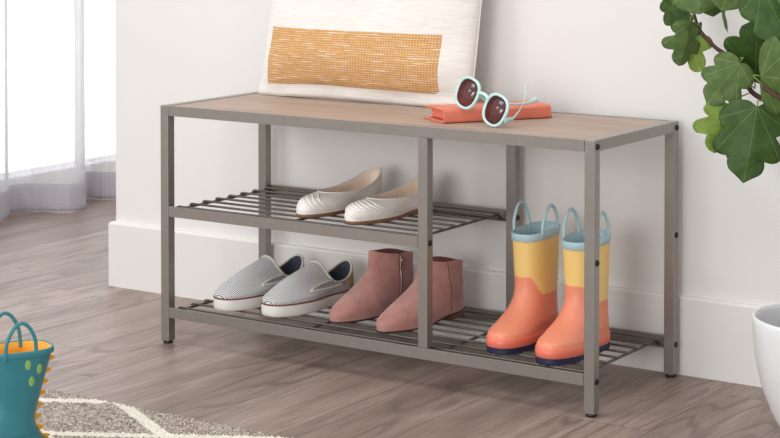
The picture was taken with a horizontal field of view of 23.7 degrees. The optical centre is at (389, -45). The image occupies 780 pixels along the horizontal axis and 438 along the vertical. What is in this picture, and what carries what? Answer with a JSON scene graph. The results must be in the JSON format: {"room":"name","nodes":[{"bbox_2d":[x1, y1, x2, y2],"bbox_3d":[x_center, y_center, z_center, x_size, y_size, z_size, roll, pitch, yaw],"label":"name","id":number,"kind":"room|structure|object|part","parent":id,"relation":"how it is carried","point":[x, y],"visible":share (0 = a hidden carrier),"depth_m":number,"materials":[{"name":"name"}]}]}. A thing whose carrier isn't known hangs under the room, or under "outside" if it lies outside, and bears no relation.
{"room":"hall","nodes":[
{"label":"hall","id":0,"kind":"room"},
{"bbox_2d":[84,0,115,198],"bbox_3d":[-0.829,-0.458,5.586,0.230,2.386,0.060,-1,2,-17],"label":"curtain","id":1,"kind":"object","parent":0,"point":[100,76],"visible":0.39,"depth_m":5.61,"materials":[{"name":"white fabric"}]},
{"bbox_2d":[0,198,779,437],"bbox_3d":[-0.072,0.865,2.597,5.190,0.060,6.820,1,2,34],"label":"floor","id":2,"kind":"structure","parent":0,"point":[109,346],"depth_m":3.53,"materials":[{"name":"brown wood"}]},
{"bbox_2d":[36,388,292,437],"bbox_3d":[-1.040,0.828,2.596,2.200,0.014,1.828,1,2,34],"label":"rug","id":3,"kind":"object","parent":2,"relation":"on","point":[63,415],"visible":0.71,"depth_m":3.20,"materials":[{"name":"grey carpet"}]},
{"bbox_2d":[0,311,54,437],"bbox_3d":[-0.623,0.692,2.916,0.209,0.243,0.089,-1,2,-30],"label":"boot","id":4,"kind":"object","parent":3,"relation":"on","point":[23,363],"visible":1,"depth_m":2.90,"materials":[{"name":"teal rubber"}]},
{"bbox_3d":[-0.615,0.600,2.963,0.056,0.062,0.011,-1,2,-30],"label":"pull handle","id":5,"kind":"part","parent":4,"relation":"part of","materials":[{"name":"teal rubber"}]},
{"bbox_3d":[-0.576,0.602,2.895,0.056,0.062,0.011,-1,2,-30],"label":"pull handle","id":6,"kind":"part","parent":4,"relation":"part of","materials":[{"name":"teal rubber"}]},
{"bbox_2d":[25,360,30,369],"bbox_3d":[-0.566,0.641,2.901,0.010,0.016,0.003,-1,2,-30],"label":"spot","id":7,"kind":"object","parent":4,"relation":"on","point":[27,362],"depth_m":2.90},
{"bbox_2d":[29,377,34,386],"bbox_3d":[-0.561,0.668,2.907,0.010,0.017,0.004,-2,2,-39],"label":"spot","id":8,"kind":"object","parent":4,"relation":"attached to","point":[31,379],"depth_m":2.91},
{"bbox_2d":[37,364,41,373],"bbox_3d":[-0.551,0.649,2.914,0.010,0.017,0.006,-1,2,-30],"label":"spot","id":9,"kind":"object","parent":4,"relation":"attached to","point":[39,368],"depth_m":2.91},
{"bbox_2d":[160,91,678,417],"bbox_3d":[0.041,0.556,3.670,0.998,0.490,0.346,1,2,34],"label":"bench","id":10,"kind":"object","parent":2,"relation":"on","point":[591,134],"visible":0.85,"depth_m":3.54,"materials":[{"name":"grey metal"}]},
{"bbox_3d":[-0.456,0.548,3.805,0.020,0.484,0.020,1,2,34],"label":"post","id":11,"kind":"part","parent":10,"relation":"part of","materials":[{"name":"grey metal"}]},
{"bbox_3d":[-0.365,0.313,3.933,0.020,0.020,0.305,1,2,34],"label":"rail","id":12,"kind":"part","parent":10,"relation":"part of","materials":[{"name":"grey metal"}]},
{"bbox_2d":[213,254,304,310],"bbox_3d":[-0.270,0.673,3.867,0.097,0.092,0.254,1,2,39],"label":"shoe","id":13,"kind":"object","parent":10,"relation":"on","point":[245,290],"visible":0.67,"depth_m":3.80,"materials":[{"name":"grey fabric"}]},
{"bbox_3d":[-0.227,0.650,3.922,0.072,0.050,0.109,1,2,39],"label":"collar trim","id":14,"kind":"part","parent":13,"relation":"part of","materials":[{"name":"grey fabric"}]},
{"bbox_3d":[-0.275,0.540,4.076,0.020,0.484,0.020,1,2,34],"label":"post","id":15,"kind":"part","parent":10,"relation":"part of","materials":[{"name":"grey metal"}]},
{"bbox_3d":[-0.195,0.528,3.630,0.605,0.022,0.018,1,2,34],"label":"rail","id":16,"kind":"part","parent":10,"relation":"part of","materials":[{"name":"grey metal"}]},
{"bbox_2d":[261,259,353,317],"bbox_3d":[-0.166,0.675,3.811,0.097,0.092,0.254,1,2,39],"label":"shoe","id":17,"kind":"object","parent":10,"relation":"on","point":[312,288],"visible":0.99,"depth_m":3.76,"materials":[{"name":"grey fabric"}]},
{"bbox_3d":[-0.122,0.652,3.864,0.072,0.050,0.109,1,2,39],"label":"collar trim","id":18,"kind":"part","parent":17,"relation":"part of","materials":[{"name":"grey fabric"}]},
{"bbox_2d":[296,166,381,217],"bbox_3d":[-0.101,0.478,3.756,0.078,0.073,0.255,1,2,38],"label":"flat shoe","id":19,"kind":"object","parent":10,"relation":"on","point":[330,201],"visible":0.92,"depth_m":3.71,"materials":[{"name":"white leather"}]},
{"bbox_2d":[176,187,501,235],"bbox_3d":[-0.110,0.523,3.768,0.595,0.018,0.334,1,2,34],"label":"wire shelf","id":20,"kind":"object","parent":10,"relation":"attached to","point":[474,213],"depth_m":3.71,"materials":[{"name":"metal"}]},
{"bbox_2d":[258,0,481,106],"bbox_3d":[-0.043,0.062,3.868,0.559,0.488,0.134,1,2,35],"label":"throw pillow","id":21,"kind":"object","parent":10,"relation":"on","point":[399,52],"visible":0.99,"depth_m":3.80,"materials":[{"name":"white fabric"}]},
{"bbox_2d":[329,248,413,323],"bbox_3d":[-0.036,0.660,3.748,0.078,0.127,0.241,2,2,42],"label":"boot","id":22,"kind":"object","parent":10,"relation":"on","point":[389,273],"visible":0.86,"depth_m":3.73,"materials":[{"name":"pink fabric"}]},
{"bbox_3d":[-0.051,0.326,3.527,0.953,0.021,0.018,1,2,34],"label":"rail","id":23,"kind":"part","parent":10,"relation":"part of","materials":[{"name":"grey metal"}]},
{"bbox_3d":[-0.051,0.739,3.540,0.953,0.022,0.018,1,2,34],"label":"rail","id":24,"kind":"part","parent":10,"relation":"part of","materials":[{"name":"grey metal"}]},
{"bbox_3d":[-0.013,0.520,3.903,0.605,0.022,0.018,1,2,34],"label":"rail","id":25,"kind":"part","parent":10,"relation":"part of","materials":[{"name":"grey metal"}]},
{"bbox_2d":[344,174,433,224],"bbox_3d":[0.001,0.481,3.675,0.079,0.073,0.255,2,2,40],"label":"flat shoe","id":26,"kind":"object","parent":10,"relation":"on","point":[402,201],"visible":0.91,"depth_m":3.62,"materials":[{"name":"white leather"}]},
{"bbox_2d":[178,299,659,373],"bbox_3d":[0.038,0.734,3.677,0.943,0.018,0.334,1,2,34],"label":"wire shelf","id":27,"kind":"object","parent":10,"relation":"attached to","point":[645,339],"depth_m":3.56,"materials":[{"name":"metal"}]},
{"bbox_2d":[376,256,464,332],"bbox_3d":[0.061,0.662,3.664,0.078,0.127,0.241,2,2,43],"label":"boot","id":28,"kind":"object","parent":10,"relation":"on","point":[401,315],"visible":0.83,"depth_m":3.66,"materials":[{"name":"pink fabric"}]},
{"bbox_3d":[0.066,0.535,3.457,0.020,0.392,0.020,1,2,34],"label":"post","id":29,"kind":"part","parent":10,"relation":"part of","materials":[{"name":"grey metal"}]},
{"bbox_2d":[424,100,551,122],"bbox_3d":[0.191,0.301,3.582,0.233,0.027,0.094,-1,2,-23],"label":"book","id":30,"kind":"object","parent":10,"relation":"on","point":[446,113],"visible":0.77,"depth_m":3.55,"materials":[{"name":"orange leather"}]},
{"bbox_2d":[454,76,537,126],"bbox_3d":[0.195,0.273,3.507,0.135,0.089,0.128,1,2,34],"label":"sunglasses","id":31,"kind":"object","parent":10,"relation":"on","point":[495,111],"visible":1,"depth_m":3.47,"materials":[{"name":"plastic"}]},
{"bbox_3d":[0.171,0.274,3.471,0.019,0.089,0.138,-2,2,-41],"label":"frame","id":32,"kind":"part","parent":31,"relation":"part of","materials":[{"name":"plastic"}]},
{"bbox_3d":[0.209,0.261,3.530,0.146,0.049,0.019,0,2,-1],"label":"temple arm","id":33,"kind":"part","parent":31,"relation":"part of"},
{"bbox_3d":[0.233,0.280,3.454,0.009,0.069,0.077,1,2,36],"label":"temple arm","id":34,"kind":"part","parent":31,"relation":"part of"},
{"bbox_3d":[0.247,0.526,3.728,0.020,0.392,0.020,1,2,34],"label":"post","id":35,"kind":"part","parent":10,"relation":"part of","materials":[{"name":"grey metal"}]},
{"bbox_2d":[486,200,559,354],"bbox_3d":[0.252,0.600,3.491,0.083,0.262,0.207,1,2,37],"label":"boot","id":36,"kind":"object","parent":10,"relation":"on","point":[532,309],"visible":0.96,"depth_m":3.48,"materials":[{"name":"orange rubber"}]},
{"bbox_3d":[0.251,0.498,3.541,0.010,0.062,0.060,1,2,37],"label":"pull handle","id":37,"kind":"part","parent":36,"relation":"part of","materials":[{"name":"blue rubber"}]},
{"bbox_3d":[0.302,0.500,3.503,0.010,0.062,0.060,1,2,37],"label":"pull handle","id":38,"kind":"part","parent":36,"relation":"part of","materials":[{"name":"blue rubber"}]},
{"bbox_3d":[0.131,0.731,3.813,0.953,0.022,0.018,1,2,34],"label":"rail","id":39,"kind":"part","parent":10,"relation":"part of","materials":[{"name":"grey metal"}]},
{"bbox_2d":[535,207,610,365],"bbox_3d":[0.338,0.603,3.412,0.083,0.262,0.207,1,2,37],"label":"boot","id":40,"kind":"object","parent":10,"relation":"on","point":[562,343],"visible":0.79,"depth_m":3.40,"materials":[{"name":"orange rubber"}]},
{"bbox_3d":[0.338,0.501,3.462,0.010,0.062,0.060,1,2,37],"label":"pull handle","id":41,"kind":"part","parent":40,"relation":"part of","materials":[{"name":"blue rubber"}]},
{"bbox_3d":[0.390,0.502,3.423,0.010,0.062,0.060,1,2,37],"label":"pull handle","id":42,"kind":"part","parent":40,"relation":"part of","materials":[{"name":"blue rubber"}]},
{"bbox_3d":[0.355,0.566,3.265,0.020,0.484,0.020,1,2,34],"label":"post","id":43,"kind":"part","parent":10,"relation":"part of","materials":[{"name":"grey metal"}]},
{"bbox_3d":[0.131,0.317,3.800,0.953,0.021,0.018,1,2,34],"label":"rail","id":44,"kind":"part","parent":10,"relation":"part of","materials":[{"name":"grey metal"}]},
{"bbox_3d":[0.445,0.330,3.393,0.020,0.020,0.305,1,2,34],"label":"rail","id":45,"kind":"part","parent":10,"relation":"part of","materials":[{"name":"grey metal"}]},
{"bbox_3d":[0.536,0.557,3.536,0.020,0.484,0.020,1,2,34],"label":"post","id":46,"kind":"part","parent":10,"relation":"part of","materials":[{"name":"grey metal"}]},
{"bbox_2d":[660,0,779,426],"bbox_3d":[0.640,0.241,3.153,0.511,1.149,0.291,1,2,34],"label":"potted plant","id":47,"kind":"object","parent":2,"relation":"on","point":[745,132],"visible":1,"depth_m":3.22,"materials":[{"name":"green plant"}]},
{"bbox_3d":[0.735,0.709,3.088,0.264,0.217,0.264,1,2,34],"label":"pot","id":48,"kind":"part","parent":47,"relation":"part of","materials":[{"name":"white ceramic"}]},
{"bbox_2d":[115,0,779,304],"bbox_3d":[1.077,-0.482,3.257,4.058,2.590,0.120,1,2,34],"label":"wall","id":49,"kind":"structure","parent":0,"point":[594,57],"depth_m":3.76,"materials":[{"name":"paint"}]},
{"bbox_2d":[108,221,763,386],"bbox_3d":[1.068,0.737,3.294,4.071,0.151,0.133,1,2,34],"label":"baseboard","id":50,"kind":"structure","parent":49,"relation":"attached to","point":[715,336],"depth_m":3.79,"materials":[{"name":"paint"}]},
{"bbox_3d":[-1.382,-0.537,5.158,0.120,2.600,3.700,1,2,34],"label":"wall","id":51,"kind":"structure","parent":0,"visible":0},
{"bbox_2d":[0,0,85,220],"bbox_3d":[-1.133,-0.444,5.149,0.735,2.386,0.297,-1,2,-36],"label":"curtain","id":52,"kind":"object","parent":51,"relation":"hanging from","point":[42,42],"visible":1,"depth_m":5.38,"materials":[{"name":"white fabric"}]}
]}

